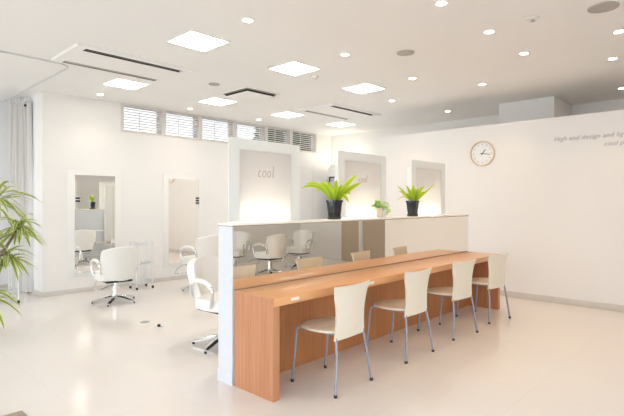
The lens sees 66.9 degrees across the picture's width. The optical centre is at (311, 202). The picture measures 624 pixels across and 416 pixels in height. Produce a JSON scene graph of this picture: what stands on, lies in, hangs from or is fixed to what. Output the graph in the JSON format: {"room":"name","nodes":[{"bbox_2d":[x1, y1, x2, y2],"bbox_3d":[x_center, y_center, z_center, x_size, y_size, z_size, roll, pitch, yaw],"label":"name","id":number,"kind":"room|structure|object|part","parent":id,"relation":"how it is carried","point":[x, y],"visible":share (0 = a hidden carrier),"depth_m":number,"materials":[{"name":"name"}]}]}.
{"room":"salon","nodes":[
{"label":"salon","id":0,"kind":"room"},
{"bbox_2d":[0,100,12,284],"bbox_3d":[-6.541,-0.130,5.963,0.200,3.000,4.910,0,0,43],"label":"wall","id":1,"kind":"structure","parent":0,"point":[4,106],"depth_m":7.55,"materials":[{"name":"grey paint"}]},
{"bbox_2d":[0,284,7,288],"bbox_3d":[-6.468,1.335,5.886,0.012,0.070,4.898,0,0,43],"label":"baseboard","id":2,"kind":"structure","parent":1,"relation":"attached to","point":[4,285],"depth_m":7.54,"materials":[{"name":"beige plastic"}]},
{"bbox_2d":[21,93,37,290],"bbox_3d":[-4.429,-0.130,7.483,1.190,3.000,0.200,0,0,43],"label":"wall","id":3,"kind":"structure","parent":0,"point":[34,98],"depth_m":7.07,"materials":[{"name":"grey paint"}]},
{"bbox_2d":[30,289,41,296],"bbox_3d":[-4.352,1.335,7.265,1.202,0.070,0.012,0,0,43],"label":"baseboard","id":4,"kind":"structure","parent":3,"relation":"attached to","point":[35,292],"depth_m":7.01,"materials":[{"name":"beige plastic"}]},
{"bbox_2d":[38,91,330,291],"bbox_3d":[-1.698,-0.130,9.369,0.200,3.000,6.690,0,0,43],"label":"wall","id":5,"kind":"structure","parent":0,"point":[75,132],"depth_m":7.73,"materials":[{"name":"white paint"}]},
{"bbox_2d":[68,169,120,277],"bbox_3d":[-3.392,0.310,7.402,0.032,1.640,0.815,0,0,43],"label":"wall mirror","id":6,"kind":"object","parent":5,"relation":"attached to","point":[94,197],"visible":0.94,"depth_m":7.34,"materials":[{"name":"white mirror"}]},
{"bbox_2d":[42,274,187,296],"bbox_3d":[-1.727,1.335,9.184,0.012,0.070,6.398,0,0,43],"label":"baseboard","id":7,"kind":"structure","parent":5,"relation":"attached to","point":[123,284],"depth_m":7.44,"materials":[{"name":"beige plastic"}]},
{"bbox_2d":[121,103,163,135],"bbox_3d":[-2.902,-1.397,8.030,0.147,0.455,0.760,0,0,43],"label":"window","id":8,"kind":"structure","parent":5,"relation":"in","point":[160,113],"depth_m":8.02,"materials":[{"name":"paint"}]},
{"bbox_2d":[164,110,199,139],"bbox_3d":[-2.386,-1.397,8.578,0.147,0.455,0.745,0,0,43],"label":"window","id":9,"kind":"structure","parent":5,"relation":"in","point":[197,117],"depth_m":8.57,"materials":[{"name":"paint"}]},
{"bbox_2d":[163,174,202,267],"bbox_3d":[-2.312,0.310,8.548,0.032,1.640,0.815,0,0,43],"label":"wall mirror","id":10,"kind":"object","parent":5,"relation":"attached to","point":[182,194],"visible":0.96,"depth_m":8.49,"materials":[{"name":"white mirror"}]},
{"bbox_2d":[200,116,234,142],"bbox_3d":[-1.853,-1.397,9.144,0.147,0.455,0.810,0,0,43],"label":"window","id":11,"kind":"structure","parent":5,"relation":"in","point":[232,123],"depth_m":9.11,"materials":[{"name":"paint"}]},
{"bbox_2d":[235,121,265,140],"bbox_3d":[-1.296,-1.397,9.735,0.147,0.455,0.815,0,0,43],"label":"window","id":12,"kind":"structure","parent":5,"relation":"in","point":[263,128],"depth_m":9.76,"materials":[{"name":"paint"}]},
{"bbox_2d":[266,126,290,143],"bbox_3d":[-0.765,-1.397,10.299,0.147,0.455,0.735,0,0,43],"label":"window","id":13,"kind":"structure","parent":5,"relation":"in","point":[288,132],"depth_m":10.30,"materials":[{"name":"paint"}]},
{"bbox_2d":[291,130,316,152],"bbox_3d":[-0.228,-1.397,10.869,0.147,0.455,0.830,0,0,43],"label":"window","id":14,"kind":"structure","parent":5,"relation":"in","point":[314,136],"depth_m":10.92,"materials":[{"name":"paint"}]},
{"bbox_2d":[300,166,313,219],"bbox_3d":[-0.246,0.270,10.714,0.069,2.200,0.860,0,0,43],"label":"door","id":15,"kind":"structure","parent":5,"relation":"in","point":[306,173],"depth_m":10.88,"materials":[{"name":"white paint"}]},
{"bbox_2d":[0,0,623,135],"bbox_3d":[0.033,-1.690,4.228,12.150,0.120,11.800,0,0,43],"label":"ceiling","id":16,"kind":"structure","parent":0,"point":[570,46],"depth_m":5.12,"materials":[{"name":"white paint"}]},
{"bbox_2d":[0,51,68,101],"bbox_3d":[-5.399,-1.620,4.900,2.820,0.019,4.530,0,0,43],"label":"rail","id":17,"kind":"object","parent":16,"relation":"attached to","point":[0,51],"visible":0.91,"depth_m":5.61,"materials":[{"name":"white metal"}]},
{"bbox_2d":[8,97,33,291],"bbox_3d":[-4.404,-0.133,7.138,0.421,2.946,0.136,0,0,10],"label":"curtain","id":18,"kind":"object","parent":17,"relation":"hanging from","point":[20,114],"visible":0.81,"depth_m":7.13,"materials":[{"name":"white fabric"}]},
{"bbox_2d":[51,43,191,82],"bbox_3d":[-2.203,-1.615,5.551,0.780,0.030,1.340,0,0,43],"label":"ceiling vent","id":19,"kind":"object","parent":16,"relation":"in","point":[79,54],"visible":1,"depth_m":5.45,"materials":[{"name":"white plastic"}]},
{"bbox_3d":[-2.420,-1.608,5.755,0.052,0.014,1.140,0,0,43],"label":"blade","id":20,"kind":"part","parent":19,"relation":"part of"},
{"bbox_3d":[-2.000,-1.608,5.359,0.024,0.009,1.140,0,0,43],"label":"blade","id":21,"kind":"part","parent":19,"relation":"part of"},
{"bbox_2d":[103,78,148,89],"bbox_3d":[-2.549,-1.626,6.468,0.454,0.008,0.454,0,0,43],"label":"recessed light","id":22,"kind":"object","parent":16,"relation":"in","point":[117,82],"visible":1,"depth_m":6.47,"materials":[{"name":"white paint"}]},
{"bbox_2d":[166,30,229,51],"bbox_3d":[-1.147,-1.626,4.762,0.454,0.008,0.454,0,0,43],"label":"recessed light","id":23,"kind":"object","parent":16,"relation":"in","point":[192,39],"visible":1,"depth_m":4.75,"materials":[{"name":"white paint"}]},
{"bbox_2d":[198,97,236,105],"bbox_3d":[-1.514,-1.626,7.581,0.454,0.008,0.454,0,0,43],"label":"recessed light","id":24,"kind":"object","parent":16,"relation":"in","point":[214,100],"visible":1,"depth_m":7.56,"materials":[{"name":"white paint"}]},
{"bbox_2d":[241,17,254,22],"bbox_3d":[-0.571,-1.626,4.206,0.120,0.008,0.120,0,0,43],"label":"recessed light","id":25,"kind":"object","parent":16,"relation":"in","point":[245,19],"visible":1,"depth_m":4.20,"materials":[{"name":"white paint"}]},
{"bbox_2d":[219,86,279,102],"bbox_3d":[-0.925,-1.602,7.040,0.640,0.056,0.640,0,0,43],"label":"ceiling vent","id":26,"kind":"object","parent":16,"relation":"in","point":[248,94],"visible":1,"depth_m":6.92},
{"bbox_3d":[-0.925,-1.624,7.040,0.640,0.012,0.640,0,0,43],"label":"frame","id":27,"kind":"part","parent":26,"relation":"part of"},
{"bbox_3d":[-0.925,-1.579,7.040,0.540,0.010,0.540,0,0,43],"label":"plate","id":28,"kind":"part","parent":26,"relation":"part of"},
{"bbox_2d":[270,111,303,117],"bbox_3d":[-0.451,-1.626,8.709,0.454,0.008,0.454,0,0,43],"label":"recessed light","id":29,"kind":"object","parent":16,"relation":"in","point":[287,114],"visible":1,"depth_m":8.67,"materials":[{"name":"white paint"}]},
{"bbox_2d":[268,61,319,75],"bbox_3d":[-0.213,-1.626,5.724,0.454,0.008,0.454,0,0,43],"label":"recessed light","id":30,"kind":"object","parent":16,"relation":"in","point":[294,68],"visible":1,"depth_m":5.70,"materials":[{"name":"white paint"}]},
{"bbox_2d":[298,102,380,120],"bbox_3d":[0.512,-1.615,8.419,0.780,0.030,1.360,0,0,43],"label":"ceiling vent","id":31,"kind":"object","parent":16,"relation":"in","point":[334,110],"visible":1,"depth_m":8.30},
{"bbox_3d":[0.296,-1.608,8.623,0.052,0.014,1.160,0,0,43],"label":"blade","id":32,"kind":"part","parent":31,"relation":"part of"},
{"bbox_2d":[325,122,355,126],"bbox_3d":[0.599,-1.626,9.780,0.454,0.008,0.454,0,0,43],"label":"recessed light","id":33,"kind":"object","parent":16,"relation":"in","point":[338,124],"visible":1,"depth_m":9.77,"materials":[{"name":"white paint"}]},
{"bbox_2d":[340,52,349,55],"bbox_3d":[0.362,-1.626,5.168,0.120,0.008,0.120,0,0,43],"label":"recessed light","id":34,"kind":"object","parent":16,"relation":"in","point":[343,53],"visible":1,"depth_m":5.16,"materials":[{"name":"white paint"}]},
{"bbox_2d":[341,83,385,93],"bbox_3d":[0.733,-1.626,6.714,0.454,0.008,0.454,0,0,43],"label":"recessed light","id":35,"kind":"object","parent":16,"relation":"in","point":[363,88],"visible":1,"depth_m":6.70,"materials":[{"name":"white paint"}]},
{"bbox_2d":[397,50,414,55],"bbox_3d":[1.014,-1.624,5.117,0.190,0.012,0.190,0,0,43],"label":"ceiling speaker","id":36,"kind":"object","parent":16,"relation":"attached to","point":[402,52],"visible":1,"depth_m":5.09,"materials":[{"name":"grey"}]},
{"bbox_2d":[434,0,448,5],"bbox_3d":[1.052,-1.626,3.845,0.120,0.008,0.120,0,0,43],"label":"recessed light","id":37,"kind":"object","parent":16,"relation":"in","point":[438,2],"visible":1,"depth_m":3.83,"materials":[{"name":"white paint"}]},
{"bbox_2d":[483,29,495,33],"bbox_3d":[1.684,-1.626,4.486,0.120,0.008,0.120,0,0,43],"label":"recessed light","id":38,"kind":"object","parent":16,"relation":"in","point":[488,31],"visible":1,"depth_m":4.48,"materials":[{"name":"white paint"}]},
{"bbox_2d":[518,51,529,54],"bbox_3d":[2.308,-1.626,5.134,0.120,0.008,0.120,0,0,43],"label":"recessed light","id":39,"kind":"object","parent":16,"relation":"in","point":[524,52],"visible":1,"depth_m":5.13,"materials":[{"name":"white paint"}]},
{"bbox_2d":[526,16,539,21],"bbox_3d":[1.948,-1.615,4.168,0.110,0.030,0.110,0,0,43],"label":"smoke detector","id":40,"kind":"object","parent":16,"relation":"attached to","point":[532,18],"visible":1,"depth_m":4.15,"materials":[{"name":"white paint"}]},
{"bbox_2d":[587,1,619,12],"bbox_3d":[2.422,-1.624,3.928,0.230,0.012,0.230,0,0,43],"label":"ceiling speaker","id":41,"kind":"object","parent":16,"relation":"attached to","point":[602,7],"visible":1,"depth_m":3.91,"materials":[{"name":"grey"}]},
{"bbox_2d":[607,56,618,59],"bbox_3d":[3.385,-1.626,5.315,0.120,0.008,0.120,0,0,43],"label":"recessed light","id":42,"kind":"object","parent":16,"relation":"in","point":[615,57],"visible":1,"depth_m":5.32,"materials":[{"name":"white paint"}]},
{"bbox_2d":[612,29,623,33],"bbox_3d":[2.915,-1.626,4.480,0.120,0.008,0.120,0,0,43],"label":"recessed light","id":43,"kind":"object","parent":16,"relation":"in","point":[618,31],"visible":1,"depth_m":4.48,"materials":[{"name":"white paint"}]},
{"bbox_2d":[0,278,623,415],"bbox_3d":[0.049,1.420,4.281,12.200,0.100,11.900,0,0,43],"label":"floor","id":44,"kind":"structure","parent":0,"point":[66,354],"depth_m":3.96,"materials":[{"name":"tile"}]},
{"bbox_2d":[0,222,19,302],"bbox_3d":[-4.239,0.820,6.438,0.344,1.100,0.360,0,0,43],"label":"trolley","id":45,"kind":"object","parent":44,"relation":"on","point":[11,291],"visible":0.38,"depth_m":6.58,"materials":[{"name":"metal"}]},
{"bbox_2d":[0,290,17,294],"bbox_3d":[-4.239,1.226,6.438,0.300,0.008,0.340,0,0,43],"label":"shelf","id":46,"kind":"object","parent":45,"relation":"attached to","point":[11,291],"depth_m":6.45,"materials":[{"name":"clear glass"}]},
{"bbox_3d":[-4.231,0.800,6.665,0.019,1.060,0.019,0,0,43],"label":"post","id":47,"kind":"part","parent":45,"relation":"part of","materials":[{"name":"metal"}]},
{"bbox_3d":[-4.013,0.800,6.459,0.019,1.060,0.019,0,0,43],"label":"post","id":48,"kind":"part","parent":45,"relation":"part of","materials":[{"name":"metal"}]},
{"bbox_2d":[3,410,26,415],"bbox_3d":[-1.991,1.366,2.363,0.900,0.008,1.200,0,0,43],"label":"doormat","id":49,"kind":"object","parent":44,"relation":"on","point":[18,413],"visible":1,"depth_m":3.04,"materials":[{"name":"beige fabric"}]},
{"bbox_2d":[0,181,47,329],"bbox_3d":[-3.181,0.538,4.683,1.004,1.664,0.871,0,0,-20],"label":"dracaena","id":50,"kind":"object","parent":44,"relation":"on","point":[18,227],"visible":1,"depth_m":4.71,"materials":[{"name":"plant"}]},
{"bbox_2d":[90,246,140,306],"bbox_3d":[-2.772,0.977,6.608,0.589,0.786,0.844,0,0,-41],"label":"salon chair","id":51,"kind":"object","parent":44,"relation":"on","point":[118,264],"visible":1,"depth_m":6.33,"materials":[{"name":"white leather"}]},
{"bbox_3d":[-2.915,0.887,6.380,0.060,0.263,0.379,0,0,-41],"label":"armrest","id":52,"kind":"part","parent":51,"relation":"part of","materials":[{"name":"white plastic"}]},
{"bbox_3d":[-2.871,1.314,6.488,0.284,0.084,0.087,0,0,-22],"label":"leg","id":53,"kind":"part","parent":51,"relation":"part of","materials":[{"name":"silver metal"}]},
{"bbox_3d":[-2.711,1.314,6.386,0.087,0.084,0.284,0,0,-4],"label":"leg","id":54,"kind":"part","parent":51,"relation":"part of","materials":[{"name":"silver metal"}]},
{"bbox_3d":[-2.741,0.988,6.570,0.500,0.115,0.500,0,0,-41],"label":"seat","id":55,"kind":"part","parent":51,"relation":"part of","materials":[{"name":"white leather"}]},
{"bbox_3d":[-2.721,1.061,6.547,0.340,0.038,0.340,0,0,-41],"label":"seat plate","id":56,"kind":"part","parent":51,"relation":"part of","materials":[{"name":"metal"}]},
{"bbox_3d":[-2.580,0.815,6.383,0.529,0.461,0.250,0,0,-41],"label":"backrest","id":57,"kind":"part","parent":51,"relation":"part of","materials":[{"name":"white leather"}]},
{"bbox_3d":[-2.565,1.314,6.507,0.284,0.084,0.087,0,0,14],"label":"leg","id":58,"kind":"part","parent":51,"relation":"part of","materials":[{"name":"silver metal"}]},
{"bbox_2d":[129,240,153,289],"bbox_3d":[-2.738,0.993,7.594,0.264,0.755,0.290,0,0,43],"label":"trolley","id":59,"kind":"object","parent":44,"relation":"on","point":[137,244],"visible":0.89,"depth_m":7.59,"materials":[{"name":"metal"}]},
{"bbox_3d":[-2.751,0.973,7.420,0.019,0.715,0.019,0,0,43],"label":"post","id":60,"kind":"part","parent":59,"relation":"part of","materials":[{"name":"metal"}]},
{"bbox_2d":[132,280,151,283],"bbox_3d":[-2.738,1.266,7.594,0.220,0.008,0.270,0,0,43],"label":"shelf","id":61,"kind":"object","parent":59,"relation":"attached to","point":[141,281],"depth_m":7.52,"materials":[{"name":"clear glass"}]},
{"bbox_3d":[-2.726,0.973,7.767,0.019,0.715,0.019,0,0,43],"label":"post","id":62,"kind":"part","parent":59,"relation":"part of","materials":[{"name":"metal"}]},
{"bbox_3d":[-2.566,0.973,7.617,0.019,0.715,0.019,0,0,43],"label":"post","id":63,"kind":"part","parent":59,"relation":"part of","materials":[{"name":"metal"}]},
{"bbox_2d":[174,235,217,290],"bbox_3d":[-1.832,0.932,7.578,0.844,0.876,0.589,0,0,35],"label":"salon chair","id":64,"kind":"object","parent":44,"relation":"on","point":[207,245],"visible":0.61,"depth_m":7.29,"materials":[{"name":"white leather"}]},
{"bbox_3d":[-1.915,0.797,7.321,0.379,0.263,0.060,0,0,35],"label":"armrest","id":65,"kind":"part","parent":64,"relation":"part of","materials":[{"name":"white plastic"}]},
{"bbox_3d":[-1.792,0.897,7.548,0.500,0.115,0.500,0,0,35],"label":"seat","id":66,"kind":"part","parent":64,"relation":"part of","materials":[{"name":"white leather"}]},
{"bbox_3d":[-1.590,0.725,7.405,0.250,0.461,0.529,0,0,35],"label":"backrest","id":67,"kind":"part","parent":64,"relation":"part of","materials":[{"name":"white leather"}]},
{"bbox_2d":[187,256,217,353],"bbox_3d":[-0.797,0.952,4.521,0.844,0.836,0.589,0,0,39],"label":"salon chair","id":68,"kind":"object","parent":44,"relation":"on","point":[202,272],"visible":0.38,"depth_m":4.52,"materials":[{"name":"white leather"}]},
{"bbox_3d":[-1.021,0.837,4.374,0.379,0.263,0.060,0,0,39],"label":"armrest","id":69,"kind":"part","parent":68,"relation":"part of","materials":[{"name":"white plastic"}]},
{"bbox_3d":[-1.026,0.765,4.710,0.250,0.461,0.529,0,0,39],"label":"backrest","id":70,"kind":"part","parent":68,"relation":"part of","materials":[{"name":"white leather"}]},
{"bbox_3d":[-1.019,1.314,4.583,0.284,0.084,0.087,0,0,4],"label":"leg","id":71,"kind":"part","parent":68,"relation":"part of","materials":[{"name":"silver metal"}]},
{"bbox_3d":[-0.835,0.938,4.554,0.500,0.115,0.500,0,0,39],"label":"seat","id":72,"kind":"part","parent":68,"relation":"part of","materials":[{"name":"white leather"}]},
{"bbox_3d":[-0.920,1.314,4.424,0.087,0.084,0.284,0,0,22],"label":"leg","id":73,"kind":"part","parent":68,"relation":"part of","materials":[{"name":"silver metal"}]},
{"bbox_2d":[328,168,333,199],"bbox_3d":[0.727,0.275,10.980,0.600,2.190,0.378,0,0,43],"label":"tall cabinet","id":74,"kind":"object","parent":44,"relation":"on","point":[330,170],"visible":0.12,"depth_m":11.00,"materials":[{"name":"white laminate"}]},
{"bbox_2d":[329,177,333,186],"bbox_3d":[0.487,-0.480,10.930,0.240,0.260,0.020,0,0,43],"label":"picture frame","id":75,"kind":"object","parent":74,"relation":"attached to","point":[331,179],"visible":0.3,"depth_m":10.96,"materials":[{"name":"black"}]},
{"bbox_2d":[290,280,372,398],"bbox_3d":[0.150,0.982,3.630,0.482,0.776,0.472,0,0,41],"label":"counter chair","id":76,"kind":"object","parent":44,"relation":"on","point":[348,321],"visible":1,"depth_m":3.49,"materials":[{"name":"beige plastic"}]},
{"bbox_3d":[-0.103,1.147,3.612,0.125,0.424,0.029,0,0,15],"label":"leg","id":77,"kind":"part","parent":76,"relation":"part of","materials":[{"name":"silver metal"}]},
{"bbox_3d":[0.135,1.147,3.884,0.029,0.424,0.125,0,0,-23],"label":"leg","id":78,"kind":"part","parent":76,"relation":"part of","materials":[{"name":"silver metal"}]},
{"bbox_3d":[0.142,0.939,3.637,0.430,0.028,0.444,0,0,41],"label":"seat","id":79,"kind":"part","parent":76,"relation":"part of","materials":[{"name":"white plastic"}]},
{"bbox_3d":[0.171,1.149,3.353,0.030,0.422,0.089,0,0,1],"label":"leg","id":80,"kind":"part","parent":76,"relation":"part of","materials":[{"name":"silver metal"}]},
{"bbox_3d":[0.298,0.791,3.484,0.067,0.393,0.440,0,0,41],"label":"backrest","id":81,"kind":"part","parent":76,"relation":"part of","materials":[{"name":"white plastic"}]},
{"bbox_3d":[0.422,1.149,3.642,0.102,0.423,0.024,0,0,-16],"label":"leg","id":82,"kind":"part","parent":76,"relation":"part of","materials":[{"name":"silver metal"}]},
{"bbox_2d":[217,214,467,385],"bbox_3d":[0.698,0.762,5.040,0.187,1.215,3.972,0,0,43],"label":"wall","id":83,"kind":"structure","parent":44,"relation":"on","point":[250,254],"depth_m":4.17,"materials":[{"name":"white paint"}]},
{"bbox_2d":[228,137,299,222],"bbox_3d":[-0.435,0.273,4.068,0.135,1.595,0.796,0,0,43],"label":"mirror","id":84,"kind":"object","parent":83,"relation":"attached to","point":[264,176],"visible":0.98,"depth_m":3.99,"materials":[{"name":"white glass"}]},
{"bbox_3d":[-0.390,-0.141,4.026,0.004,0.587,0.580,0,0,43],"label":"panel","id":85,"kind":"part","parent":84,"relation":"part of","materials":[{"name":"white plastic"}]},
{"bbox_2d":[302,175,360,218],"bbox_3d":[0.192,-0.057,4.538,0.558,0.424,0.195,0,0,10],"label":"potted fern","id":86,"kind":"object","parent":83,"relation":"on","point":[335,193],"visible":0.97,"depth_m":4.50,"materials":[{"name":"green plant"}]},
{"bbox_2d":[326,200,342,216],"bbox_3d":[0.215,0.055,4.523,0.130,0.164,0.130,0,0,43],"label":"pot","id":87,"kind":"object","parent":86,"relation":"attached to","point":[334,207],"depth_m":4.48,"materials":[{"name":"black plastic"}]},
{"bbox_2d":[233,216,467,288],"bbox_3d":[0.764,0.413,4.978,0.005,0.470,3.957,0,0,43],"label":"mirror","id":88,"kind":"object","parent":83,"relation":"attached to","point":[264,253],"depth_m":4.38,"materials":[{"name":"white mirror"}]},
{"bbox_2d":[334,150,385,217],"bbox_3d":[0.498,0.273,5.058,0.135,1.595,0.837,0,0,43],"label":"station","id":89,"kind":"object","parent":83,"relation":"attached to","point":[369,170],"visible":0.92,"depth_m":5.00,"materials":[{"name":"white glass"}]},
{"bbox_3d":[0.492,0.312,5.064,0.108,1.515,0.645,0,0,43],"label":"panel","id":90,"kind":"part","parent":89,"relation":"part of","materials":[{"name":"white laminate"}]},
{"bbox_3d":[0.543,-0.141,5.016,0.004,0.587,0.621,0,0,43],"label":"panel","id":91,"kind":"part","parent":89,"relation":"part of","materials":[{"name":"white plastic"}]},
{"bbox_2d":[371,200,390,216],"bbox_3d":[0.740,0.059,5.084,0.219,0.192,0.107,0,0,9],"label":"trailing plant","id":92,"kind":"object","parent":83,"relation":"on","point":[379,208],"visible":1,"depth_m":5.06,"materials":[{"name":"green plant"}]},
{"bbox_3d":[0.729,0.105,5.083,0.080,0.100,0.080,0,0,43],"label":"pot","id":93,"kind":"part","parent":92,"relation":"part of","materials":[{"name":"beige ceramic"}]},
{"bbox_2d":[398,185,432,215],"bbox_3d":[1.209,-0.036,5.546,0.450,0.382,0.181,0,0,-18],"label":"potted fern","id":94,"kind":"object","parent":83,"relation":"on","point":[413,195],"visible":0.98,"depth_m":5.52,"materials":[{"name":"green plant"}]},
{"bbox_2d":[406,201,419,213],"bbox_3d":[1.182,0.055,5.550,0.130,0.164,0.130,0,0,43],"label":"pot","id":95,"kind":"object","parent":94,"relation":"attached to","point":[412,206],"depth_m":5.51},
{"bbox_2d":[407,160,444,215],"bbox_3d":[1.444,0.273,6.062,0.135,1.595,0.843,0,0,43],"label":"station","id":96,"kind":"object","parent":83,"relation":"attached to","point":[420,173],"visible":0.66,"depth_m":6.03,"materials":[{"name":"white glass"}]},
{"bbox_3d":[1.489,-0.141,6.020,0.004,0.587,0.627,0,0,43],"label":"panel","id":97,"kind":"part","parent":96,"relation":"part of","materials":[{"name":"white plastic"}]},
{"bbox_2d":[234,251,499,402],"bbox_3d":[0.922,1.010,4.819,0.443,0.720,3.926,0,0,43],"label":"counter","id":98,"kind":"object","parent":44,"relation":"on","point":[267,317],"depth_m":3.98,"materials":[{"name":"brown wood"}]},
{"bbox_3d":[-0.404,1.014,3.412,0.437,0.712,0.058,0,0,43],"label":"panel","id":99,"kind":"part","parent":98,"relation":"part of","materials":[{"name":"brown wood"}]},
{"bbox_3d":[0.792,1.044,4.942,0.020,0.652,3.810,0,0,43],"label":"panel","id":100,"kind":"part","parent":98,"relation":"part of","materials":[{"name":"brown wood"}]},
{"bbox_3d":[2.248,1.014,6.227,0.437,0.712,0.058,0,0,43],"label":"panel","id":101,"kind":"part","parent":98,"relation":"part of","materials":[{"name":"brown wood"}]},
{"bbox_2d":[365,268,433,363],"bbox_3d":[0.804,0.982,4.346,0.482,0.776,0.472,0,0,44],"label":"counter chair","id":102,"kind":"object","parent":44,"relation":"on","point":[416,283],"visible":0.99,"depth_m":4.20,"materials":[{"name":"beige plastic"}]},
{"bbox_3d":[0.550,1.147,4.341,0.125,0.424,0.029,0,0,18],"label":"leg","id":103,"kind":"part","parent":102,"relation":"part of","materials":[{"name":"silver metal"}]},
{"bbox_3d":[0.802,1.147,4.600,0.029,0.424,0.125,0,0,-20],"label":"leg","id":104,"kind":"part","parent":102,"relation":"part of","materials":[{"name":"silver metal"}]},
{"bbox_3d":[0.797,0.939,4.353,0.430,0.028,0.444,0,0,44],"label":"seat","id":105,"kind":"part","parent":102,"relation":"part of","materials":[{"name":"white plastic"}]},
{"bbox_3d":[0.810,1.149,4.069,0.030,0.422,0.089,0,0,4],"label":"leg","id":106,"kind":"part","parent":102,"relation":"part of","materials":[{"name":"silver metal"}]},
{"bbox_3d":[0.944,0.791,4.193,0.067,0.393,0.440,0,0,44],"label":"backrest","id":107,"kind":"part","parent":102,"relation":"part of","materials":[{"name":"beige plastic"}]},
{"bbox_3d":[1.076,1.149,4.343,0.102,0.423,0.024,0,0,-13],"label":"leg","id":108,"kind":"part","parent":102,"relation":"part of","materials":[{"name":"silver metal"}]},
{"bbox_2d":[417,259,478,340],"bbox_3d":[1.438,0.982,5.019,0.472,0.776,0.482,0,0,-41],"label":"counter chair","id":109,"kind":"object","parent":44,"relation":"on","point":[462,272],"visible":0.92,"depth_m":4.85,"materials":[{"name":"beige plastic"}]},
{"bbox_3d":[1.184,1.147,5.037,0.125,0.424,0.029,0,0,23],"label":"leg","id":110,"kind":"part","parent":109,"relation":"part of","materials":[{"name":"silver metal"}]},
{"bbox_3d":[1.459,1.147,5.272,0.029,0.424,0.125,0,0,-15],"label":"leg","id":111,"kind":"part","parent":109,"relation":"part of","materials":[{"name":"silver metal"}]},
{"bbox_3d":[1.431,0.939,5.027,0.444,0.028,0.430,0,0,-41],"label":"seat","id":112,"kind":"part","parent":109,"relation":"part of","materials":[{"name":"beige plastic"}]},
{"bbox_3d":[1.420,1.149,4.742,0.030,0.422,0.089,0,0,9],"label":"leg","id":113,"kind":"part","parent":109,"relation":"part of","materials":[{"name":"silver metal"}]},
{"bbox_3d":[1.564,0.791,4.854,0.440,0.393,0.067,0,0,-41],"label":"backrest","id":114,"kind":"part","parent":109,"relation":"part of","materials":[{"name":"beige plastic"}]},
{"bbox_3d":[1.709,1.149,4.993,0.101,0.423,0.024,0,0,-8],"label":"leg","id":115,"kind":"part","parent":109,"relation":"part of","materials":[{"name":"silver metal"}]},
{"bbox_2d":[455,253,510,323],"bbox_3d":[2.045,0.982,5.656,0.472,0.776,0.482,0,0,-39],"label":"counter chair","id":116,"kind":"object","parent":44,"relation":"on","point":[496,263],"visible":0.84,"depth_m":5.48,"materials":[{"name":"beige plastic"}]},
{"bbox_3d":[2.074,1.147,5.909,0.029,0.424,0.125,0,0,-13],"label":"leg","id":117,"kind":"part","parent":116,"relation":"part of","materials":[{"name":"silver metal"}]},
{"bbox_3d":[2.038,0.939,5.664,0.444,0.028,0.430,0,0,-39],"label":"seat","id":118,"kind":"part","parent":116,"relation":"part of","materials":[{"name":"beige plastic"}]},
{"bbox_3d":[2.018,1.149,5.380,0.030,0.422,0.089,0,0,11],"label":"leg","id":119,"kind":"part","parent":116,"relation":"part of","materials":[{"name":"silver metal"}]},
{"bbox_3d":[2.165,0.791,5.487,0.440,0.393,0.067,0,0,-39],"label":"backrest","id":120,"kind":"part","parent":116,"relation":"part of","materials":[{"name":"beige plastic"}]},
{"bbox_3d":[2.314,1.149,5.620,0.102,0.423,0.024,0,0,-6],"label":"leg","id":121,"kind":"part","parent":116,"relation":"part of","materials":[{"name":"silver metal"}]},
{"bbox_2d":[331,99,623,164],"bbox_3d":[4.411,-0.130,7.935,10.660,3.000,0.200,0,0,43],"label":"wall","id":122,"kind":"structure","parent":0,"point":[368,142],"depth_m":9.96,"materials":[{"name":"white paint"}]},
{"bbox_2d":[380,109,623,304],"bbox_3d":[2.729,0.098,7.149,4.030,2.545,0.150,0,0,43],"label":"wall","id":123,"kind":"structure","parent":0,"point":[556,208],"depth_m":6.59,"materials":[{"name":"white paint"}]},
{"bbox_2d":[470,141,494,165],"bbox_3d":[2.580,-0.750,7.158,0.380,0.380,0.042,0,0,43],"label":"wall clock","id":124,"kind":"object","parent":123,"relation":"attached to","point":[482,153],"visible":1,"depth_m":7.17,"materials":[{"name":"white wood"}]},
{"bbox_2d":[500,290,623,311],"bbox_3d":[2.674,1.327,7.090,4.030,0.085,0.012,0,0,43],"label":"baseboard","id":125,"kind":"structure","parent":123,"relation":"attached to","point":[590,304],"depth_m":6.38,"materials":[{"name":"beige plastic"}]},
{"bbox_2d":[554,133,622,141],"bbox_3d":[3.618,-0.863,6.202,0.809,0.074,0.008,0,0,43],"label":"lettering","id":126,"kind":"object","parent":123,"relation":"attached to","point":[613,133],"depth_m":6.21,"materials":[{"name":"metal"}]},
{"bbox_2d":[499,96,571,123],"bbox_3d":[3.703,-0.130,7.825,0.840,3.000,0.930,0,0,43],"label":"wall pillar","id":127,"kind":"structure","parent":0,"point":[546,107],"depth_m":7.47,"materials":[{"name":"white paint"}]},
{"bbox_3d":[-0.422,1.720,14.136,100.000,0.100,100.000,0,0,43],"label":"ground","id":128,"kind":"structure","parent":0,"visible":0},
{"bbox_2d":[252,127,308,150],"bbox_3d":[-0.161,-1.039,15.279,3.737,5.030,3.018,0,0,-31],"label":"tree","id":129,"kind":"object","parent":128,"relation":"on","point":[304,149],"visible":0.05,"depth_m":13.88,"materials":[{"name":"green plant"}]}
]}

